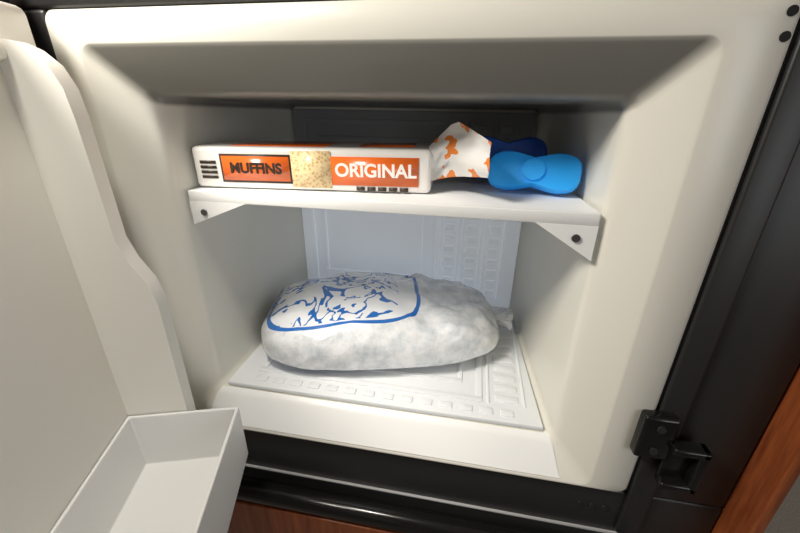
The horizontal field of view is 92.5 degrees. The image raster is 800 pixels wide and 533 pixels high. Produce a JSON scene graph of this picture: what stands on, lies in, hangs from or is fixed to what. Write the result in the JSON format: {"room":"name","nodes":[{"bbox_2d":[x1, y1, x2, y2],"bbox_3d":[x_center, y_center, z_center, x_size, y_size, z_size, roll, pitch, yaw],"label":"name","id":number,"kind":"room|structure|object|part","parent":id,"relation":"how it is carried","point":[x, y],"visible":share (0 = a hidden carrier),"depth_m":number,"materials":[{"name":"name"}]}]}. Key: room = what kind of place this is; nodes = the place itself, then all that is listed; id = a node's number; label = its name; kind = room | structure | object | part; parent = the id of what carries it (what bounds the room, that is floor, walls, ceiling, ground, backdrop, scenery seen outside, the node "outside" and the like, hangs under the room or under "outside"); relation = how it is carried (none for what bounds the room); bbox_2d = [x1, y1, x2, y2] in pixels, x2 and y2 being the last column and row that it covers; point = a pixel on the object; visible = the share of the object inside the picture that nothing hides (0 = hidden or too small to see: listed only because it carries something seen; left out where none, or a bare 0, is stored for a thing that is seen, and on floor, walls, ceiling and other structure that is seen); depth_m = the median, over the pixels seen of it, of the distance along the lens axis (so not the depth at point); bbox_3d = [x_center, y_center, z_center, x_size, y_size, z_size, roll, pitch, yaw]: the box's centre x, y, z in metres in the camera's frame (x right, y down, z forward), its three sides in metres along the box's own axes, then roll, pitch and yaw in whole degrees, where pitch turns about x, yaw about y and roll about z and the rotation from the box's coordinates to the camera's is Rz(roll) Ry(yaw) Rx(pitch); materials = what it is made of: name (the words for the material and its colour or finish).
{"room":"rv kitchen","nodes":[
{"label":"rv kitchen","id":0,"kind":"room"},
{"bbox_2d":[764,475,799,532],"bbox_3d":[0.130,1.226,0.845,4.800,0.020,6.200,5,24,9],"label":"floor","id":1,"kind":"structure","parent":0,"point":[786,519],"depth_m":1.47,"materials":[{"name":"carpet"}]},
{"bbox_2d":[0,0,799,532],"bbox_3d":[-0.025,0.467,0.594,0.839,1.568,1.348,5,24,9],"label":"refrigerator","id":2,"kind":"object","parent":1,"relation":"on","point":[630,388],"visible":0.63,"depth_m":0.41,"materials":[{"name":"white plastic"}]},
{"bbox_3d":[-0.040,0.226,0.537,0.504,0.044,0.032,5,24,9],"label":"sill trim","id":3,"kind":"part","parent":2,"relation":"part of","materials":[{"name":"white plastic"}]},
{"bbox_3d":[-0.005,-0.038,0.611,0.459,0.382,0.320,5,24,9],"label":"evaporator plate","id":4,"kind":"part","parent":2,"relation":"part of","materials":[{"name":"white plastic"}]},
{"bbox_2d":[261,272,512,370],"bbox_3d":[-0.017,0.079,0.671,0.430,0.098,0.237,-1,24,-4],"label":"bag","id":5,"kind":"object","parent":2,"relation":"in","point":[346,321],"visible":1,"depth_m":0.59,"materials":[{"name":"plastic"}]},
{"bbox_3d":[-0.056,0.726,0.725,0.729,0.827,0.032,5,24,9],"label":"door","id":6,"kind":"part","parent":2,"relation":"part of","materials":[{"name":"black plastic"}]},
{"bbox_2d":[188,177,600,260],"bbox_3d":[-0.006,-0.110,0.562,0.472,0.050,0.313,5,24,9],"label":"shelf","id":7,"kind":"object","parent":2,"relation":"attached to","point":[567,217],"visible":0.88,"depth_m":0.43,"materials":[{"name":"white plastic"}]},
{"bbox_2d":[192,122,491,192],"bbox_3d":[-0.079,-0.133,0.460,0.357,0.080,0.123,3,24,7],"label":"package","id":8,"kind":"object","parent":7,"relation":"on","point":[459,151],"visible":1,"depth_m":0.45,"materials":[{"name":"white cardboard"}]},
{"bbox_2d":[474,136,546,178],"bbox_3d":[0.137,-0.139,0.494,0.100,0.054,0.029,4,24,7],"label":"pack","id":9,"kind":"object","parent":7,"relation":"on","point":[532,146],"visible":0.32,"depth_m":0.48,"materials":[{"name":"blue plastic"}]},
{"bbox_2d":[488,151,581,193],"bbox_3d":[0.154,-0.109,0.444,0.102,0.044,0.033,9,25,18],"label":"pack","id":10,"kind":"object","parent":7,"relation":"on","point":[508,170],"visible":0.98,"depth_m":0.43,"materials":[{"name":"blue plastic"}]},
{"bbox_2d":[710,363,799,532],"bbox_3d":[-0.250,0.111,0.865,1.459,1.995,0.702,5,24,9],"label":"tall cabinet","id":11,"kind":"object","parent":1,"relation":"on","point":[772,468],"visible":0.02,"depth_m":0.41,"materials":[{"name":"brown wood"}]}
]}

